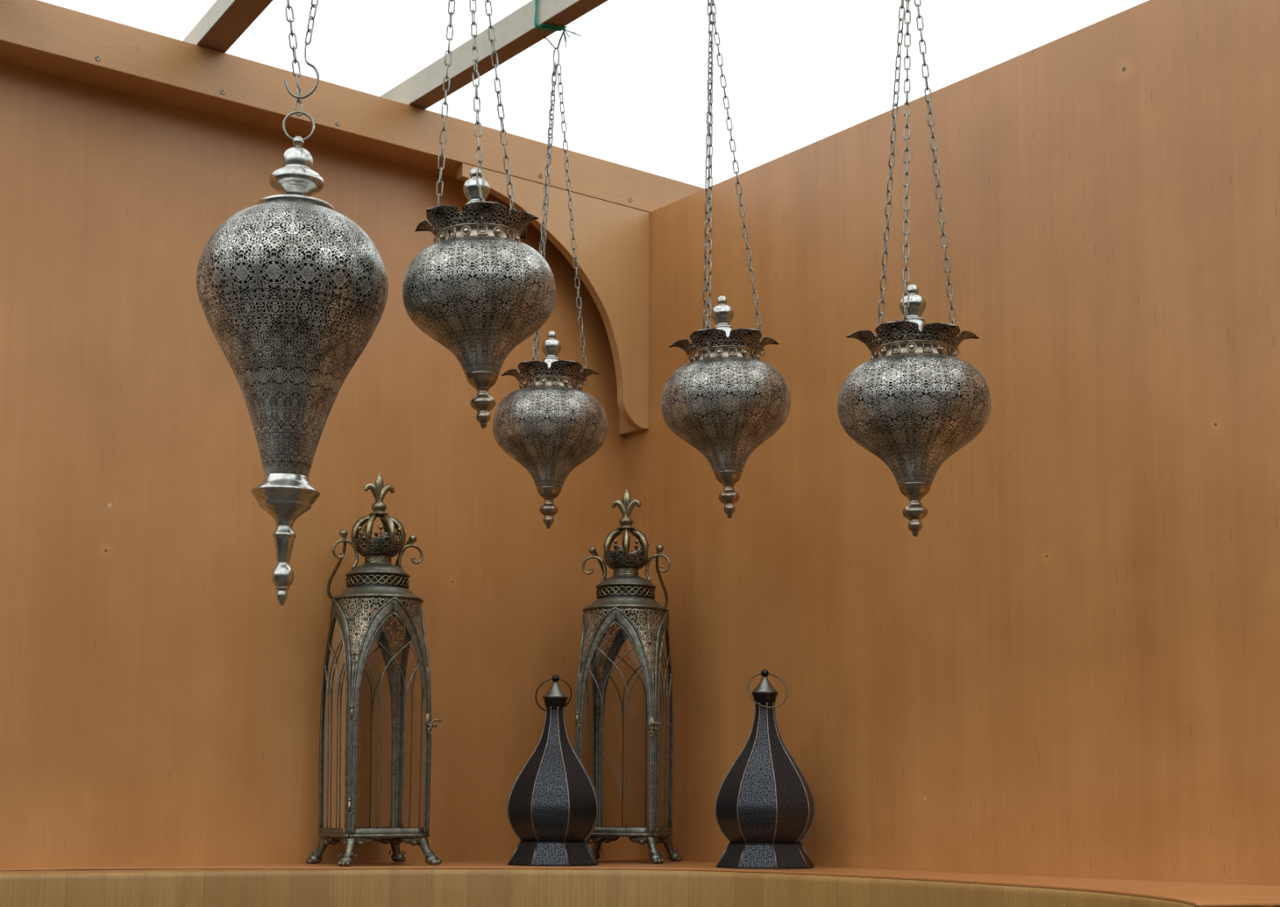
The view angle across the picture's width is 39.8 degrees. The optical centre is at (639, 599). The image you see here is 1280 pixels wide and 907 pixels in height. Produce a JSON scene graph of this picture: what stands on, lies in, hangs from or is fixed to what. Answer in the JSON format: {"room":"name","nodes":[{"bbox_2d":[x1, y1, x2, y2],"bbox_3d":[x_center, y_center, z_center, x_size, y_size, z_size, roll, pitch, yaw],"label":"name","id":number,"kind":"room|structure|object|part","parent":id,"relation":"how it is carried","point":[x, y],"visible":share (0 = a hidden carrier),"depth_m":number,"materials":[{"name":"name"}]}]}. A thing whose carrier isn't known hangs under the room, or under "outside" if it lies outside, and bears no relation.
{"room":"lantern shop display","nodes":[
{"label":"lantern shop display","id":0,"kind":"room"},
{"bbox_2d":[0,60,625,871],"bbox_3d":[-0.946,0.238,2.526,2.300,2.090,0.018,5,-8,-37],"label":"wall","id":1,"kind":"structure","parent":0,"point":[160,700],"depth_m":2.77,"materials":[{"name":"brown wood"}]},
{"bbox_2d":[0,0,704,212],"bbox_3d":[-0.815,-0.831,2.703,2.560,0.076,0.092,5,-8,-37],"label":"beam","id":2,"kind":"structure","parent":1,"relation":"on","point":[39,35],"depth_m":2.84,"materials":[{"name":"brown wood"}]},
{"bbox_2d":[182,0,272,53],"bbox_3d":[-0.079,-0.989,1.816,0.048,0.036,2.574,4,-8,-31],"label":"rafter","id":3,"kind":"object","parent":2,"relation":"on","point":[225,21],"visible":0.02,"depth_m":2.69,"materials":[{"name":"brown wood"}]},
{"bbox_2d":[402,0,555,428],"bbox_3d":[-0.178,-0.564,2.000,0.170,0.754,0.170,-2,-7,21],"label":"hanging lantern","id":4,"kind":"object","parent":3,"relation":"hanging from","point":[479,291],"visible":1,"depth_m":1.93,"materials":[{"name":"steel"},{"name":"silver"},{"name":"antique silver"}]},
{"bbox_3d":[-0.217,-0.643,2.018,0.035,0.486,0.007,-4,-8,34],"label":"chain","id":5,"kind":"part","parent":4,"relation":"part of","materials":[{"name":"metal"}]},
{"bbox_3d":[-0.187,-0.648,1.982,0.007,0.483,0.063,5,-8,-32],"label":"chain","id":6,"kind":"part","parent":4,"relation":"part of","materials":[{"name":"metal"}]},
{"bbox_3d":[-0.169,-0.644,2.027,0.071,0.482,0.008,4,-8,-26],"label":"chain","id":7,"kind":"part","parent":4,"relation":"part of","materials":[{"name":"metal"}]},
{"bbox_2d":[380,0,608,109],"bbox_3d":[0.308,-0.958,2.113,0.034,0.048,2.560,5,-8,-37],"label":"rafter","id":8,"kind":"object","parent":2,"relation":"on","point":[515,33],"visible":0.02,"depth_m":2.80,"materials":[{"name":"brown wood"}]},
{"bbox_2d":[492,28,607,528],"bbox_3d":[-0.133,-0.485,2.674,0.172,0.765,0.172,0,-7,5],"label":"hanging lantern","id":9,"kind":"object","parent":8,"relation":"hanging from","point":[548,425],"visible":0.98,"depth_m":2.61,"materials":[{"name":"steel"},{"name":"silver"},{"name":"antique silver"}]},
{"bbox_3d":[-0.144,-0.577,2.660,0.029,0.504,0.050,1,-7,0],"label":"chain","id":10,"kind":"part","parent":9,"relation":"part of","materials":[{"name":"metal"}]},
{"bbox_3d":[-0.146,-0.571,2.709,0.008,0.504,0.055,5,-8,-34],"label":"chain","id":11,"kind":"part","parent":9,"relation":"part of","materials":[{"name":"metal"}]},
{"bbox_3d":[-0.103,-0.573,2.685,0.053,0.505,0.008,1,-7,-2],"label":"chain","id":12,"kind":"part","parent":9,"relation":"part of","materials":[{"name":"metal"}]},
{"bbox_2d":[533,0,582,48],"bbox_3d":[-0.123,-0.879,2.682,0.073,0.083,0.020,2,-7,-12],"label":"twine","id":13,"kind":"object","parent":8,"relation":"attached to","point":[542,26],"visible":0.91,"depth_m":2.68,"materials":[{"name":"green"}]},
{"bbox_2d":[661,0,791,518],"bbox_3d":[0.114,-0.504,2.344,0.170,0.802,0.170,-3,-8,27],"label":"hanging lantern","id":14,"kind":"object","parent":8,"relation":"hanging from","point":[726,402],"visible":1,"depth_m":2.27,"materials":[{"name":"silver metal"}]},
{"bbox_3d":[0.091,-0.545,2.373,0.008,0.462,0.048,1,-7,-9],"label":"chain","id":15,"kind":"part","parent":14,"relation":"part of","materials":[{"name":"metal"}]},
{"bbox_3d":[0.092,-0.551,2.324,0.007,0.462,0.050,0,-7,5],"label":"chain","id":16,"kind":"part","parent":14,"relation":"part of","materials":[{"name":"metal"}]},
{"bbox_3d":[0.132,-0.549,2.350,0.053,0.461,0.010,-2,-7,0],"label":"chain","id":17,"kind":"part","parent":14,"relation":"part of","materials":[{"name":"metal"}]},
{"bbox_2d":[837,0,991,536],"bbox_3d":[0.312,-0.504,2.037,0.172,0.872,0.172,-5,-8,37],"label":"hanging lantern","id":18,"kind":"object","parent":8,"relation":"hanging from","point":[915,403],"visible":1,"depth_m":1.96,"materials":[{"name":"silver metal"}]},
{"bbox_3d":[0.294,-0.522,2.060,0.008,0.490,0.056,6,-9,-42],"label":"chain","id":19,"kind":"part","parent":18,"relation":"part of","materials":[{"name":"metal"}]},
{"bbox_3d":[0.304,-0.528,2.013,0.008,0.490,0.055,-2,-7,19],"label":"chain","id":20,"kind":"part","parent":18,"relation":"part of","materials":[{"name":"metal"}]},
{"bbox_3d":[0.340,-0.523,2.045,0.055,0.490,0.008,2,-7,-12],"label":"chain","id":21,"kind":"part","parent":18,"relation":"part of","materials":[{"name":"metal"}]},
{"bbox_2d":[457,163,649,435],"bbox_3d":[-0.166,-0.528,3.163,0.408,0.410,0.072,5,-8,-37],"label":"corbel bracket","id":22,"kind":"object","parent":1,"relation":"attached to","point":[613,239],"depth_m":3.21,"materials":[{"name":"brown wood"}]},
{"bbox_2d":[622,0,1279,906],"bbox_3d":[0.812,0.202,2.149,0.018,2.090,2.768,5,-8,-37],"label":"wall","id":23,"kind":"structure","parent":0,"point":[1070,668],"depth_m":2.53,"materials":[{"name":"brown wood"}]},
{"bbox_3d":[0.175,1.043,0.305,4.100,0.020,5.300,5,-8,-37],"label":"floor","id":24,"kind":"structure","parent":0,"visible":0},
{"bbox_2d":[0,868,1279,906],"bbox_3d":[-0.193,0.815,2.296,2.376,0.897,0.924,-1,-7,10],"label":"platform edge","id":25,"kind":"structure","parent":24,"relation":"on","point":[413,887],"depth_m":2.59,"materials":[{"name":"brown wood"}]},
{"bbox_2d":[0,858,1279,906],"bbox_3d":[-0.216,0.329,2.016,1.750,0.003,1.659,5,-8,-37],"label":"floor","id":26,"kind":"structure","parent":25,"relation":"on","point":[1197,894],"depth_m":2.43,"materials":[{"name":"orange wood"}]},
{"bbox_2d":[306,472,441,866],"bbox_3d":[-0.420,0.106,2.818,0.174,0.627,0.176,4,-8,-30],"label":"lantern","id":27,"kind":"object","parent":26,"relation":"on","point":[375,583],"visible":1,"depth_m":2.78,"materials":[{"name":"grey metal"}]},
{"bbox_3d":[-0.506,0.242,2.822,0.010,0.263,0.006,-4,-8,30],"label":"corner post","id":28,"kind":"part","parent":27,"relation":"part of","materials":[{"name":"grey metal"}]},
{"bbox_3d":[-0.478,0.190,2.771,0.003,0.334,0.111,4,-8,-30],"label":"glass pane","id":29,"kind":"part","parent":27,"relation":"part of","materials":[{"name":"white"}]},
{"bbox_3d":[-0.443,0.230,2.714,0.006,0.263,0.010,0,-7,0],"label":"corner post","id":30,"kind":"part","parent":27,"relation":"part of","materials":[{"name":"grey metal"}]},
{"bbox_3d":[-0.443,-0.047,2.872,0.117,0.103,0.089,4,-8,-30],"label":"swing handle","id":31,"kind":"part","parent":27,"relation":"part of","materials":[{"name":"grey metal"}]},
{"bbox_3d":[-0.420,-0.047,2.832,0.103,0.022,0.103,4,-8,-30],"label":"dome lid","id":32,"kind":"part","parent":27,"relation":"part of","materials":[{"name":"grey metal"}]},
{"bbox_2d":[355,532,402,557],"bbox_3d":[-0.420,-0.086,2.837,0.075,0.036,0.076,4,-8,-30],"label":"crown","id":33,"kind":"object","parent":27,"relation":"on","point":[385,545],"depth_m":2.81,"materials":[{"name":"grey metal"}]},
{"bbox_3d":[-0.386,0.181,2.746,0.132,0.374,0.011,4,-8,-30],"label":"door","id":34,"kind":"part","parent":27,"relation":"part of","materials":[{"name":"grey metal"}]},
{"bbox_3d":[-0.397,0.249,2.884,0.009,0.263,0.009,4,-8,-30],"label":"corner post","id":35,"kind":"part","parent":27,"relation":"part of","materials":[{"name":"grey metal"}]},
{"bbox_3d":[-0.334,0.237,2.776,0.011,0.263,0.006,0,-7,2],"label":"corner post","id":36,"kind":"part","parent":27,"relation":"part of","materials":[{"name":"grey metal"}]},
{"bbox_2d":[506,674,599,866],"bbox_3d":[-0.137,0.271,2.827,0.148,0.303,0.148,1,-7,-3],"label":"lantern","id":37,"kind":"object","parent":26,"relation":"on","point":[553,806],"visible":1,"depth_m":2.77,"materials":[{"name":"metal"}]},
{"bbox_3d":[-0.136,0.127,2.844,0.012,0.013,0.012,1,-7,-3],"label":"knob","id":38,"kind":"part","parent":37,"relation":"part of","materials":[{"name":"metal"}]},
{"bbox_3d":[-0.136,0.144,2.842,0.042,0.026,0.042,1,-7,-3],"label":"cone lid","id":39,"kind":"part","parent":37,"relation":"part of","materials":[{"name":"grey metal"}]},
{"bbox_2d":[574,488,682,863],"bbox_3d":[-0.024,0.125,3.012,0.171,0.636,0.177,-1,-7,13],"label":"lantern","id":40,"kind":"object","parent":26,"relation":"on","point":[625,594],"visible":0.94,"depth_m":2.98,"materials":[{"name":"grey metal"}]},
{"bbox_3d":[-0.102,0.255,2.946,0.011,0.268,0.005,4,-8,-32],"label":"corner post","id":41,"kind":"part","parent":40,"relation":"part of","materials":[{"name":"grey metal"}]},
{"bbox_3d":[-0.073,0.270,3.069,0.005,0.268,0.011,4,-8,-32],"label":"corner post","id":42,"kind":"part","parent":40,"relation":"part of","materials":[{"name":"grey metal"}]},
{"bbox_3d":[-0.041,0.200,2.933,0.134,0.381,0.011,-1,-7,13],"label":"door","id":43,"kind":"part","parent":40,"relation":"part of","materials":[{"name":"grey metal"}]},
{"bbox_2d":[603,545,648,569],"bbox_3d":[-0.024,-0.070,3.032,0.076,0.036,0.077,-1,-7,13],"label":"crown","id":44,"kind":"object","parent":40,"relation":"on","point":[620,558],"depth_m":3.01,"materials":[{"name":"grey metal"}]},
{"bbox_3d":[-0.024,-0.031,3.027,0.104,0.023,0.104,-1,-7,13],"label":"dome lid","id":45,"kind":"part","parent":40,"relation":"part of","materials":[{"name":"grey metal"}]},
{"bbox_3d":[-0.014,-0.030,3.073,0.118,0.105,0.090,-1,-7,13],"label":"swing handle","id":46,"kind":"part","parent":40,"relation":"part of","materials":[{"name":"grey metal"}]},
{"bbox_3d":[0.021,0.252,2.917,0.005,0.268,0.011,4,-8,-32],"label":"corner post","id":47,"kind":"part","parent":40,"relation":"part of","materials":[{"name":"grey metal"}]},
{"bbox_3d":[0.040,0.213,2.983,0.003,0.340,0.112,-1,-7,13],"label":"glass pane","id":48,"kind":"part","parent":40,"relation":"part of","materials":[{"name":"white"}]},
{"bbox_2d":[715,669,815,869],"bbox_3d":[0.195,0.261,2.752,0.148,0.307,0.148,4,-8,-30],"label":"lantern","id":49,"kind":"object","parent":26,"relation":"on","point":[765,807],"visible":1,"depth_m":2.70,"materials":[{"name":"metal"}]},
{"bbox_3d":[0.196,0.115,2.770,0.013,0.013,0.013,1,-7,-7],"label":"knob","id":50,"kind":"part","parent":49,"relation":"part of","materials":[{"name":"metal"}]},
{"bbox_3d":[0.196,0.133,2.768,0.043,0.027,0.043,0,-7,4],"label":"cone lid","id":51,"kind":"part","parent":49,"relation":"part of","materials":[{"name":"grey metal"}]},
{"bbox_3d":[-0.622,-0.945,2.266,1.205,0.048,0.045,-5,-9,40],"label":"rafter","id":52,"kind":"object","parent":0,"visible":0},
{"bbox_2d":[195,0,388,605],"bbox_3d":[-0.390,-0.493,2.007,0.212,1.007,0.212,2,-7,-14],"label":"lantern","id":53,"kind":"object","parent":52,"relation":"hanging from","point":[292,291],"visible":1,"depth_m":1.93,"materials":[{"name":"silver metal"}]},
{"bbox_3d":[-0.408,-0.750,2.038,0.052,0.400,0.009,1,-7,0],"label":"chain","id":54,"kind":"part","parent":53,"relation":"part of","materials":[{"name":"metal"}]},
{"bbox_3d":[-0.365,-0.791,2.041,0.035,0.317,0.008,1,-7,-7],"label":"chain","id":55,"kind":"part","parent":53,"relation":"part of","materials":[{"name":"metal"}]}
]}

